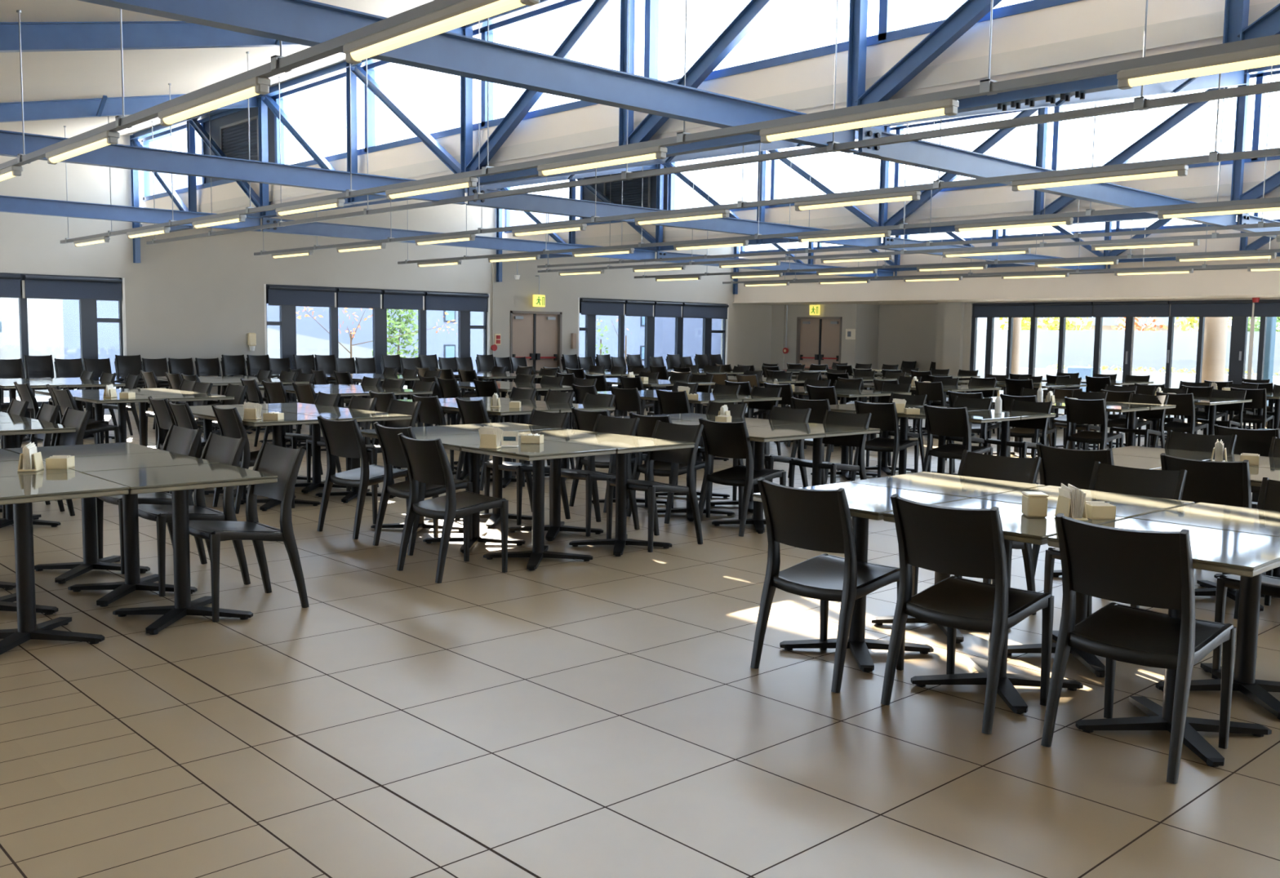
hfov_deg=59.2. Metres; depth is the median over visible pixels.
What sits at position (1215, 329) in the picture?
round column
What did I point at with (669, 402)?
dining chair
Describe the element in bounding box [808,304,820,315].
exit sign
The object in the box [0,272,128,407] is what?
window
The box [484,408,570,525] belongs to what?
dining chair
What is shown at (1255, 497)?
dining table
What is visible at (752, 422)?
dining table
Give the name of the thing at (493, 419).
dining table
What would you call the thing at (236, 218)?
fluorescent light
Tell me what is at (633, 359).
dining chair
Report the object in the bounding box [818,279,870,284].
fluorescent light
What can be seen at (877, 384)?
dining chair
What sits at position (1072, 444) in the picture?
dining table
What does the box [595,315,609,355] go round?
shrub
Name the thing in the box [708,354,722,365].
dining chair
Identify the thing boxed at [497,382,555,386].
dining table
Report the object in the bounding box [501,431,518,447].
menu stand
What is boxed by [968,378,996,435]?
dining chair
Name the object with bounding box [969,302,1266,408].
window
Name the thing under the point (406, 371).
dining chair
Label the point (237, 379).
dining table
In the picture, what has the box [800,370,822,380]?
dining chair
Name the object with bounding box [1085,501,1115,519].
box
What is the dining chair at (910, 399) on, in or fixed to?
on the floor
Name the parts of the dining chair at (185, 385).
leg, seat, leg, backrest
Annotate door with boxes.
[510,311,562,383]
[795,316,842,367]
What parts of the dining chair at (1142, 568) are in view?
leg, leg, backrest, seat, leg, leg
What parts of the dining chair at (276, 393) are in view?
leg, backrest, leg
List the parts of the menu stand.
printed panel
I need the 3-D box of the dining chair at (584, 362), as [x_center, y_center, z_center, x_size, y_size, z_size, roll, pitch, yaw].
[-1.256,-1.656,28.517,0.473,0.854,0.534,-4,7,-43]
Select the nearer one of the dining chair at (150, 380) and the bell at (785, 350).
the dining chair at (150, 380)
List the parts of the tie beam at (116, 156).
splice plate, splice plate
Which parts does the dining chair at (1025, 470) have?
leg, leg, leg, backrest, seat, leg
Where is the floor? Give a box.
[0,389,1279,877]
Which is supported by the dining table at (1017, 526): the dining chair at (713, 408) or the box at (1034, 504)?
the box at (1034, 504)
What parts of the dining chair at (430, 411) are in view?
leg, backrest, leg, leg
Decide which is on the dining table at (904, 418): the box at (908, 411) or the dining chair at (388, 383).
the box at (908, 411)
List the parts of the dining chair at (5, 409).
seat, leg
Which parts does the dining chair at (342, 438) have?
leg, backrest, leg, seat, leg, leg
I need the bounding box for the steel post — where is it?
[1262,316,1276,406]
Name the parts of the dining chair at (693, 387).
seat, backrest, leg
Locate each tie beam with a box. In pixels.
[0,129,1110,270]
[0,195,897,277]
[78,0,1279,238]
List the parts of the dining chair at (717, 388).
leg, leg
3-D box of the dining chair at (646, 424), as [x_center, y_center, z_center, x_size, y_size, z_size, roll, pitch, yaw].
[0.234,0.210,9.075,0.534,0.854,0.473,-4,7,-43]
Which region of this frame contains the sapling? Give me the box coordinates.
[596,319,639,362]
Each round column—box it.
[1011,317,1021,374]
[1201,316,1228,382]
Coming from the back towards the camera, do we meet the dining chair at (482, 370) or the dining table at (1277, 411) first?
the dining chair at (482, 370)
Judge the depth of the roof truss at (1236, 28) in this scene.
11.26 m
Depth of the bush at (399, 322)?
29.63 m
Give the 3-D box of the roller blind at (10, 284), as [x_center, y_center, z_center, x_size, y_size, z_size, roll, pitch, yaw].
[-11.757,-2.694,19.608,1.760,0.417,0.084,-4,7,-43]
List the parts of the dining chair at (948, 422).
leg, backrest, leg, seat, leg, leg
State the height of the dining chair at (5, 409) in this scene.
0.854 m
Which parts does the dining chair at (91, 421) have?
backrest, leg, seat, leg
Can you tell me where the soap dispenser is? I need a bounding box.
[247,333,256,351]
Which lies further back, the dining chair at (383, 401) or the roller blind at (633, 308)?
the roller blind at (633, 308)
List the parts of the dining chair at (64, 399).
leg, backrest, leg, seat, leg, leg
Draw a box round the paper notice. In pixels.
[845,328,855,339]
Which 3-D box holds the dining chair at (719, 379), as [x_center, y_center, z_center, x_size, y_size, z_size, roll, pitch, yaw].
[1.457,-0.724,19.437,0.473,0.854,0.534,6,7,44]
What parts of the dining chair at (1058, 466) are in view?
leg, backrest, leg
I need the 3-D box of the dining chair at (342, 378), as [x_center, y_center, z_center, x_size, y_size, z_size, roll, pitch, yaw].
[-4.465,-0.640,17.638,0.534,0.854,0.473,-4,7,-44]
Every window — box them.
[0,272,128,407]
[139,0,1081,201]
[263,284,489,399]
[502,70,1279,233]
[577,297,728,389]
[738,212,1279,253]
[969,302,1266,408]
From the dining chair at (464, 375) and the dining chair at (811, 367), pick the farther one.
the dining chair at (811, 367)
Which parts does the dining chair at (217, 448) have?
leg, seat, leg, backrest, leg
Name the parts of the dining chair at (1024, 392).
backrest, leg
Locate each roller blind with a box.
[0,273,20,297]
[24,275,122,301]
[267,284,335,307]
[337,288,382,308]
[382,289,424,310]
[425,292,488,311]
[580,298,625,315]
[625,300,654,316]
[654,302,683,317]
[683,302,728,319]
[973,302,1034,317]
[1034,302,1093,317]
[1093,301,1169,317]
[1169,299,1253,317]
[1253,299,1279,316]
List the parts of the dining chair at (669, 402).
leg, backrest, leg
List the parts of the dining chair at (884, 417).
leg, backrest, leg, seat, leg, leg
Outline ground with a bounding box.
[4,377,1274,406]
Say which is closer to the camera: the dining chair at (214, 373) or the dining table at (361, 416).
the dining table at (361, 416)
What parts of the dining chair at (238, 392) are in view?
seat, leg, backrest, leg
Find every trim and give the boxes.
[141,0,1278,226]
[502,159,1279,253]
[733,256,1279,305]
[738,229,1279,271]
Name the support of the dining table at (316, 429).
on the floor
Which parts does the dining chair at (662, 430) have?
leg, seat, leg, leg, backrest, leg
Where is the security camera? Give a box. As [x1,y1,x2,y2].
[514,260,519,279]
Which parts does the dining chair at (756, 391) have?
leg, backrest, leg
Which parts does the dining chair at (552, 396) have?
leg, backrest, leg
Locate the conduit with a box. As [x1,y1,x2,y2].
[492,262,493,356]
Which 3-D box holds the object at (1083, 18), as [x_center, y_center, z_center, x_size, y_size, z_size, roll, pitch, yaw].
[0.392,-3.837,10.999,0.100,2.040,29.000,-4,7,-43]
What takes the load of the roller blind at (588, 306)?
attached to the window at (590, 320)
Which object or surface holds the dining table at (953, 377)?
on the floor
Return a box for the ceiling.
[0,0,1279,251]
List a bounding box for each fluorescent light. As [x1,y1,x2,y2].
[0,164,22,181]
[45,130,119,164]
[73,236,110,246]
[126,226,170,239]
[157,75,271,126]
[191,213,246,229]
[271,249,313,258]
[275,198,344,216]
[336,242,386,253]
[342,0,539,64]
[385,176,477,199]
[414,234,475,245]
[417,259,462,266]
[488,254,540,262]
[511,222,586,236]
[537,146,666,177]
[558,269,604,275]
[572,248,634,257]
[632,265,685,271]
[634,208,729,225]
[655,275,701,281]
[673,240,748,250]
[719,260,781,268]
[729,272,782,278]
[743,281,789,286]
[759,97,959,143]
[794,190,920,211]
[797,229,891,242]
[816,268,877,275]
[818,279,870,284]
[820,254,893,263]
[903,275,962,281]
[916,264,987,271]
[942,247,1031,257]
[954,217,1073,232]
[1000,272,1069,279]
[1011,164,1188,191]
[1035,258,1118,266]
[1091,239,1199,250]
[1114,268,1193,275]
[1116,44,1279,89]
[1157,202,1279,219]
[1175,252,1276,262]
[1247,265,1279,271]
[1275,235,1279,242]
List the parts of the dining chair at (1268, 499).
leg, seat, leg, backrest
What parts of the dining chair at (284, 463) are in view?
leg, seat, leg, backrest, leg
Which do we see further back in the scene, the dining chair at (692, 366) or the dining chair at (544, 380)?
the dining chair at (692, 366)
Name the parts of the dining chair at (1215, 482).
leg, backrest, leg, leg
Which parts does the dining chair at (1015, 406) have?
leg, leg, seat, leg, backrest, leg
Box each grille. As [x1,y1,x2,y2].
[219,115,258,160]
[603,176,650,208]
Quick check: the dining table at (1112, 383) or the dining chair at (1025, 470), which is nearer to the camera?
the dining chair at (1025, 470)
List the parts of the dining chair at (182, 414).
leg, backrest, leg, leg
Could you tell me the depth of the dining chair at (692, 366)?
24.82 m
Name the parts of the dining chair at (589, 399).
leg, backrest, leg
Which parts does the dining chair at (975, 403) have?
leg, leg, seat, backrest, leg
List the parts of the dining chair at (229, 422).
leg, backrest, leg, seat, leg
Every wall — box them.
[0,134,772,404]
[0,297,64,397]
[266,328,439,385]
[770,297,1279,386]
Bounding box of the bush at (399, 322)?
[371,309,417,373]
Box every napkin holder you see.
[17,442,44,471]
[102,384,117,398]
[242,402,262,420]
[478,426,502,448]
[490,392,500,408]
[627,372,635,377]
[677,386,690,394]
[718,404,730,416]
[892,398,906,413]
[911,376,918,385]
[1044,391,1055,403]
[1053,483,1088,521]
[1154,386,1162,395]
[1210,382,1217,390]
[1210,439,1227,462]
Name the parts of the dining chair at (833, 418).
leg, leg, seat, leg, backrest, leg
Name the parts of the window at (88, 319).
reveal trim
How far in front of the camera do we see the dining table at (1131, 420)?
13.20 m
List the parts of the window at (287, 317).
reveal trim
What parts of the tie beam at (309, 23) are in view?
splice plate, splice plate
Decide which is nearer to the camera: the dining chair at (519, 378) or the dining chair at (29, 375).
the dining chair at (519, 378)
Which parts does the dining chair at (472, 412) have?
leg, backrest, leg, leg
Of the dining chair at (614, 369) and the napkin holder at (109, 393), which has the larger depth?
the dining chair at (614, 369)
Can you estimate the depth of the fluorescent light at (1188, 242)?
15.73 m
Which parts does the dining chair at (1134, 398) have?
leg, leg, seat, leg, backrest, leg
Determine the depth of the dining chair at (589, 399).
11.82 m
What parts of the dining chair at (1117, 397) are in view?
leg, backrest, seat, leg, leg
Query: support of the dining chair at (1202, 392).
on the floor
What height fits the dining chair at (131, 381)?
0.854 m
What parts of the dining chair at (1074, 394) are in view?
leg, seat, leg, backrest, leg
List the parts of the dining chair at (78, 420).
leg, leg, backrest, leg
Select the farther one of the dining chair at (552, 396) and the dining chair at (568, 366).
the dining chair at (568, 366)
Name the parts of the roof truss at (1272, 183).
post, post, post, post, post, post, post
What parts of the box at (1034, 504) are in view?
lid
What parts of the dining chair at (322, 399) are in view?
leg, seat, leg, backrest, leg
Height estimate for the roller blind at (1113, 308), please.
0.377 m
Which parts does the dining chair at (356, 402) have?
leg, seat, leg, backrest, leg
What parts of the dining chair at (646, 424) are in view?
leg, backrest, seat, leg, leg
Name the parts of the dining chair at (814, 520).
leg, backrest, leg, seat, leg, leg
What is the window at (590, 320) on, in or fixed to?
in the wall at (202, 298)
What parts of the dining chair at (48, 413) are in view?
leg, backrest, leg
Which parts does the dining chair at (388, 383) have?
leg, leg, backrest, leg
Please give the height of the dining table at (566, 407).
0.735 m
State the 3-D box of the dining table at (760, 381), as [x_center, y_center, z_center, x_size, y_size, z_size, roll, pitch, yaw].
[2.123,-0.625,19.079,0.712,0.735,0.712,-4,7,-43]
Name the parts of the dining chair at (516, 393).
leg, backrest, leg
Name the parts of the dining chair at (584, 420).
leg, backrest, leg, seat, leg, leg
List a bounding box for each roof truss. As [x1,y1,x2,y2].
[129,0,1279,263]
[496,64,1279,282]
[733,213,1279,294]
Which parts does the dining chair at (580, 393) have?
leg, backrest, leg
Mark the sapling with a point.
(625, 352)
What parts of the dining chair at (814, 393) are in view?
leg, backrest, leg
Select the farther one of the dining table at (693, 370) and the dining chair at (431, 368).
the dining chair at (431, 368)
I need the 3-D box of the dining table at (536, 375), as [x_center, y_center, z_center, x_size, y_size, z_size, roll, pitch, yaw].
[-2.010,-0.768,20.013,0.712,0.735,0.712,-4,7,-42]
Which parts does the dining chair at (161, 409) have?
leg, backrest, leg, seat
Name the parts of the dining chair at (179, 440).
leg, leg, seat, leg, backrest, leg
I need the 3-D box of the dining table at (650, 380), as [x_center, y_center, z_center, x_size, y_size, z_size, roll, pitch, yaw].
[0.216,-0.591,18.422,0.712,0.735,0.712,-4,7,-43]
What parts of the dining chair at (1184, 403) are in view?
leg, backrest, seat, leg, leg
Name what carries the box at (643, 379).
on the dining table at (650, 380)
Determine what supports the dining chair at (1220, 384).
on the floor
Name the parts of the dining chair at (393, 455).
leg, backrest, leg, seat, leg, leg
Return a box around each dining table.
[0,378,28,403]
[0,380,47,439]
[0,382,66,442]
[0,411,16,416]
[0,415,41,512]
[0,421,75,528]
[0,448,19,590]
[0,461,79,615]
[0,472,129,655]
[4,442,168,583]
[22,377,84,405]
[34,389,120,444]
[35,379,105,390]
[42,452,217,607]
[53,382,125,439]
[71,392,138,444]
[75,395,168,442]
[81,462,278,635]
[102,388,182,448]
[132,391,204,438]
[146,393,235,406]
[156,377,217,381]
[189,404,247,491]
[191,408,293,499]
[199,378,235,430]
[200,380,261,435]
[208,376,262,378]
[226,377,281,430]
[231,402,328,481]
[240,413,336,511]
[251,379,309,433]
[258,385,321,443]
[262,406,368,493]
[284,387,349,450]
[301,410,411,503]
[311,384,371,387]
[315,390,382,451]
[326,375,375,406]
[331,386,395,444]
[350,373,386,375]
[351,377,401,423]
[359,388,432,445]
[360,426,479,532]
[363,374,410,377]
[386,376,437,399]
[395,398,457,470]
[415,433,546,553]
[435,422,559,528]
[438,382,474,425]
[440,396,524,468]
[440,402,509,479]
[449,373,488,414]
[457,384,512,389]
[457,405,559,488]
[461,440,616,570]
[466,381,518,422]
[475,371,501,381]
[476,373,530,398]
[477,374,516,419]
[483,400,564,475]
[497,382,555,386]
[497,386,549,422]
[502,374,555,377]
[507,428,622,541]
[520,403,615,480]
[524,385,573,391]
[550,435,695,556]
[584,371,619,373]
[584,373,621,413]
[591,416,688,506]
[597,391,650,416]
[605,372,639,377]
[605,377,650,416]
[606,380,648,413]
[619,382,674,412]
[638,389,695,393]
[639,393,660,453]
[645,413,744,498]
[647,421,751,521]
[648,379,680,390]
[657,395,742,461]
[658,381,715,385]
[688,391,737,413]
[691,369,718,375]
[691,371,723,407]
[697,417,808,512]
[699,395,782,456]
[701,426,825,533]
[702,405,706,413]
[704,371,743,374]
[728,377,758,382]
[736,379,795,419]
[744,377,782,418]
[751,386,795,418]
[752,482,969,672]
[760,422,880,516]
[762,369,807,373]
[773,378,816,386]
[773,389,807,443]
[782,369,826,372]
[790,386,806,408]
[791,374,798,386]
[800,388,862,391]
[805,391,880,448]
[810,404,877,480]
[822,376,851,380]
[833,382,874,402]
[839,390,911,439]
[840,402,931,475]
[845,375,868,403]
[847,471,1045,644]
[848,377,883,382]
[852,373,882,377]
[853,377,897,380]
[854,409,924,475]
[865,368,896,399]
[865,382,911,428]
[871,385,924,433]
[882,498,1125,714]
[904,405,986,475]
[908,385,959,430]
[910,386,977,435]
[911,375,960,378]
[915,413,1020,445]
[939,374,979,378]
[942,386,1001,435]
[948,398,995,459]
[955,381,968,392]
[966,382,1005,426]
[967,409,1056,484]
[973,485,1195,677]
[983,396,1045,457]
[996,382,1043,423]
[1005,384,1066,428]
[1032,382,1087,428]
[1039,401,1065,443]
[1043,399,1115,449]
[1046,518,1279,767]
[1053,454,1161,577]
[1055,430,1097,449]
[1059,404,1150,449]
[1081,381,1137,421]
[1082,391,1125,448]
[1105,402,1175,446]
[1105,445,1238,461]
[1109,380,1153,420]
[1132,502,1279,719]
[1136,435,1166,439]
[1140,394,1161,448]
[1151,466,1279,612]
[1186,399,1231,433]
[1193,396,1252,435]
[1203,405,1207,435]
[1204,454,1279,578]
[1213,434,1259,502]
[1222,410,1228,426]
[1256,394,1279,429]
[1266,392,1279,429]
[1266,400,1271,429]
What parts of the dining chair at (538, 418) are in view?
leg, seat, leg, leg, backrest, leg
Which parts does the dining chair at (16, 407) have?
leg, backrest, leg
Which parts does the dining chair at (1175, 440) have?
leg, leg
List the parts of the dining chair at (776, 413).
leg, leg, leg, seat, backrest, leg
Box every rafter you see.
[0,21,463,52]
[0,93,260,122]
[267,164,657,217]
[476,125,884,186]
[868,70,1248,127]
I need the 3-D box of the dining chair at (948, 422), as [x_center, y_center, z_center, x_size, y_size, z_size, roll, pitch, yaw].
[3.007,0.100,10.685,0.534,0.854,0.473,-4,7,-41]
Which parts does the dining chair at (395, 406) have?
leg, seat, leg, leg, backrest, leg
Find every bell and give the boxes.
[490,344,497,351]
[782,305,788,353]
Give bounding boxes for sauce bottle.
[994,390,1001,413]
[1036,382,1043,402]
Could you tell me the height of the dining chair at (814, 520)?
0.854 m
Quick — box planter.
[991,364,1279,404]
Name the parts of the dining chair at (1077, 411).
leg, leg, backrest, seat, leg, leg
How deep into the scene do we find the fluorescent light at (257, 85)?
6.67 m
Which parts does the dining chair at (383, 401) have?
leg, backrest, leg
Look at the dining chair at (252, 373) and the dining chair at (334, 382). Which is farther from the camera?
the dining chair at (334, 382)
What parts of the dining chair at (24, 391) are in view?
leg, backrest, leg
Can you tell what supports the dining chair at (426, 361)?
on the dining chair at (431, 368)
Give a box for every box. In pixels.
[45,455,75,469]
[119,391,135,398]
[262,412,284,420]
[509,400,520,408]
[520,433,543,444]
[571,333,576,348]
[640,377,648,381]
[687,393,698,399]
[715,415,731,422]
[903,407,919,414]
[1021,491,1048,517]
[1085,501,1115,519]
[1222,387,1230,391]
[1240,453,1259,465]
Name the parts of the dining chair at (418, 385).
leg, backrest, leg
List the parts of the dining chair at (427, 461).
leg, backrest, leg, seat, leg, leg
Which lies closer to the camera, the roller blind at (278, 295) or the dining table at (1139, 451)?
the dining table at (1139, 451)
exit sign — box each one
[533,275,545,306]
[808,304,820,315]
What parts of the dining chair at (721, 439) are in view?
leg, backrest, leg, seat, leg, leg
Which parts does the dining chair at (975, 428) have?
leg, backrest, leg, seat, leg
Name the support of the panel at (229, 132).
attached to the window at (887, 32)
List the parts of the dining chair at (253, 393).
leg, backrest, leg, leg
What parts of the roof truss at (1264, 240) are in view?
post, post, post, post, post, post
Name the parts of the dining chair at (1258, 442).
leg, backrest, seat, leg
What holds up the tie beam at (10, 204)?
attached to the roof truss at (1236, 28)
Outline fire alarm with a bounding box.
[1252,297,1259,302]
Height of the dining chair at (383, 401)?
0.854 m
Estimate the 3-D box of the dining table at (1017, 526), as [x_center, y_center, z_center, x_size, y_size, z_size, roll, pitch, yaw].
[1.508,0.683,4.719,0.712,0.735,0.712,-4,7,-43]
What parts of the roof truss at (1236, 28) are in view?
post, post, post, post, post, post, post, post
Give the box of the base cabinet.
[1066,366,1101,391]
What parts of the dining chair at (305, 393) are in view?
leg, backrest, leg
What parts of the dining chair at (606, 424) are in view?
leg, seat, leg, leg, backrest, leg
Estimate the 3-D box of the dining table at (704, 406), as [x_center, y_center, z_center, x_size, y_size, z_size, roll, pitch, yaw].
[1.140,-0.735,20.126,0.712,0.735,0.712,-4,7,-42]
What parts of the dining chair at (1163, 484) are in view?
leg, seat, leg, leg, backrest, leg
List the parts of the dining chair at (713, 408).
seat, leg, leg, backrest, leg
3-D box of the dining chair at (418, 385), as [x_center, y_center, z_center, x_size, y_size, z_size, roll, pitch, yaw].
[-2.918,-0.311,14.278,0.534,0.854,0.473,-4,7,-42]
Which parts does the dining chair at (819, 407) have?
leg, backrest, seat, leg, leg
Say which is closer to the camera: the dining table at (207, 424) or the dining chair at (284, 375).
the dining table at (207, 424)
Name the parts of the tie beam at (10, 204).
splice plate, splice plate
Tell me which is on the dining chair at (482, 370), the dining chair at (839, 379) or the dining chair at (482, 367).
the dining chair at (482, 367)
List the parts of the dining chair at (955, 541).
leg, backrest, leg, seat, leg, leg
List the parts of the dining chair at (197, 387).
leg, backrest, leg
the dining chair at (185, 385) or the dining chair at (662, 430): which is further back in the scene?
the dining chair at (185, 385)
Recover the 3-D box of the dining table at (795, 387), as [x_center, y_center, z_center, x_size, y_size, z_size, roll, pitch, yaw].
[2.244,-0.395,16.583,0.712,0.735,0.712,-4,7,-42]
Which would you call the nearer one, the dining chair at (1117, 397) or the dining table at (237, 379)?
the dining chair at (1117, 397)
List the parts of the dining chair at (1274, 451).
seat, leg, backrest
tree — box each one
[295,307,457,358]
[998,316,1279,331]
[998,317,1049,329]
[1042,317,1093,330]
[1111,317,1168,330]
[1173,316,1231,331]
[1231,316,1279,331]
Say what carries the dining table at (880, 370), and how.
on the floor
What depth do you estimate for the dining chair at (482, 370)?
26.52 m
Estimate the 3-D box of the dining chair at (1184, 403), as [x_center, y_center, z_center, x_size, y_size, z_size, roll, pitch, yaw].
[6.811,-0.168,14.181,0.534,0.854,0.473,-4,7,-40]
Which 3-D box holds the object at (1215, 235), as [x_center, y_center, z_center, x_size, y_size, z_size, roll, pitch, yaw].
[5.744,-4.015,17.097,0.090,2.217,23.600,-4,7,-43]
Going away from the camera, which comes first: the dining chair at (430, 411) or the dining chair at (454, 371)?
the dining chair at (430, 411)
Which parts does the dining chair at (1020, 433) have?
leg, backrest, leg, seat, leg, leg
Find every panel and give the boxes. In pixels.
[204,106,275,183]
[582,165,668,218]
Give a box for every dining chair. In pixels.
[0,358,23,404]
[0,374,21,391]
[0,398,29,449]
[0,400,34,437]
[0,403,9,408]
[2,407,91,518]
[13,381,39,448]
[22,362,51,390]
[23,355,61,395]
[23,358,53,405]
[30,402,64,511]
[45,383,108,446]
[48,369,95,411]
[50,386,119,444]
[53,361,80,389]
[54,358,83,390]
[81,372,117,426]
[83,358,119,389]
[83,361,101,408]
[92,373,140,439]
[95,423,207,574]
[114,358,150,404]
[114,361,150,408]
[115,355,143,389]
[137,431,250,596]
[140,370,159,429]
[141,361,169,388]
[142,358,168,389]
[146,378,198,446]
[147,395,222,493]
[155,381,213,447]
[164,372,213,431]
[167,400,246,500]
[168,357,194,389]
[168,360,191,388]
[180,373,222,430]
[189,441,309,622]
[195,357,221,400]
[195,360,219,401]
[195,383,248,435]
[211,404,294,514]
[220,360,244,401]
[221,354,254,395]
[221,357,244,400]
[240,377,293,447]
[242,368,272,404]
[245,360,257,402]
[246,354,279,378]
[246,357,277,378]
[262,370,297,425]
[262,380,300,447]
[269,357,291,375]
[270,372,315,427]
[271,371,288,374]
[284,391,341,483]
[288,368,303,398]
[292,357,314,384]
[292,360,315,385]
[292,382,316,456]
[293,354,315,385]
[306,395,378,488]
[310,368,348,397]
[314,354,337,384]
[314,357,336,380]
[316,415,408,539]
[324,371,336,384]
[333,370,357,403]
[335,357,356,384]
[338,370,361,383]
[343,376,381,410]
[346,398,421,491]
[355,357,377,385]
[355,360,374,383]
[368,390,396,468]
[371,377,405,444]
[373,422,472,555]
[379,367,398,386]
[380,357,399,373]
[381,354,402,375]
[382,380,435,426]
[396,432,508,583]
[400,357,420,372]
[400,369,441,423]
[401,368,418,398]
[410,393,453,475]
[415,366,431,381]
[418,354,438,368]
[418,357,436,369]
[418,375,449,426]
[435,368,474,417]
[436,377,462,426]
[437,360,466,391]
[438,356,466,391]
[455,356,483,391]
[455,397,524,490]
[457,368,478,397]
[471,365,507,398]
[472,378,504,422]
[475,357,493,381]
[475,360,491,392]
[476,354,495,381]
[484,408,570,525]
[489,386,537,459]
[490,373,535,423]
[493,356,512,393]
[493,360,514,395]
[499,366,533,395]
[510,356,537,382]
[512,389,574,469]
[517,365,537,399]
[517,375,564,423]
[535,368,558,400]
[542,366,568,401]
[549,413,639,537]
[555,372,576,404]
[561,356,577,370]
[562,354,579,370]
[565,367,586,392]
[568,407,648,513]
[569,377,596,429]
[571,383,620,430]
[575,392,615,470]
[577,356,593,368]
[585,373,627,416]
[588,364,605,371]
[595,354,612,377]
[595,356,610,377]
[595,359,609,377]
[606,420,703,552]
[607,365,626,391]
[609,386,643,417]
[610,356,629,386]
[613,366,648,412]
[619,375,653,416]
[626,354,642,372]
[626,411,711,524]
[627,364,646,390]
[636,371,658,414]
[647,381,698,415]
[649,356,664,366]
[649,365,668,390]
[653,389,690,461]
[666,354,681,377]
[666,356,679,368]
[666,373,690,390]
[671,370,691,381]
[673,366,692,373]
[675,400,746,498]
[680,356,702,375]
[684,364,700,369]
[689,373,713,406]
[694,356,707,366]
[695,354,709,370]
[698,417,786,537]
[702,364,720,375]
[705,372,728,412]
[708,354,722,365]
[711,383,740,404]
[715,364,737,382]
[724,380,766,417]
[731,365,750,405]
[732,405,811,500]
[735,373,759,418]
[737,364,755,371]
[742,369,763,377]
[746,386,782,455]
[750,477,905,693]
[761,363,778,377]
[761,365,779,377]
[764,382,794,447]
[765,369,786,408]
[771,371,792,405]
[781,372,820,408]
[785,378,831,408]
[787,364,804,374]
[787,396,853,482]
[788,409,871,487]
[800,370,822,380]
[804,384,855,452]
[808,364,826,374]
[811,364,828,374]
[826,368,846,374]
[826,372,862,403]
[831,362,847,367]
[833,380,862,401]
[835,364,853,401]
[837,377,871,404]
[850,400,919,481]
[852,369,875,401]
[853,368,875,390]
[855,363,871,368]
[866,392,927,468]
[869,371,906,402]
[873,378,914,428]
[878,382,911,439]
[880,364,898,377]
[880,493,1053,734]
[881,368,911,395]
[897,375,921,395]
[900,360,916,369]
[901,367,919,373]
[911,370,931,395]
[911,449,1041,615]
[912,380,944,439]
[916,377,959,427]
[922,404,993,475]
[927,395,993,472]
[928,361,935,371]
[928,374,952,404]
[929,368,949,397]
[945,391,1000,460]
[946,369,978,397]
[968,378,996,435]
[970,376,997,423]
[984,399,1053,457]
[985,373,1008,395]
[996,393,1056,457]
[1004,377,1033,396]
[1009,373,1032,379]
[1017,375,1042,382]
[1019,387,1055,457]
[1031,442,1114,577]
[1040,513,1236,784]
[1044,461,1186,617]
[1045,374,1070,390]
[1046,386,1097,449]
[1051,390,1107,449]
[1054,376,1081,414]
[1056,372,1079,377]
[1063,396,1124,449]
[1085,375,1120,421]
[1089,384,1137,425]
[1093,373,1116,414]
[1097,389,1151,449]
[1108,392,1168,448]
[1112,374,1150,414]
[1134,382,1177,441]
[1137,386,1187,446]
[1152,391,1208,448]
[1160,453,1273,619]
[1164,430,1236,453]
[1166,381,1210,434]
[1181,385,1226,426]
[1194,388,1246,434]
[1200,380,1232,431]
[1211,477,1279,679]
[1213,424,1279,493]
[1215,382,1258,429]
[1228,378,1270,428]
[1229,386,1274,429]
[1241,382,1275,429]
[1251,436,1279,508]
[1266,384,1279,429]
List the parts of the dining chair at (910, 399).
leg, leg, seat, backrest, leg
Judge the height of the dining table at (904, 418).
0.735 m
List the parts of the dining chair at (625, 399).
leg, backrest, leg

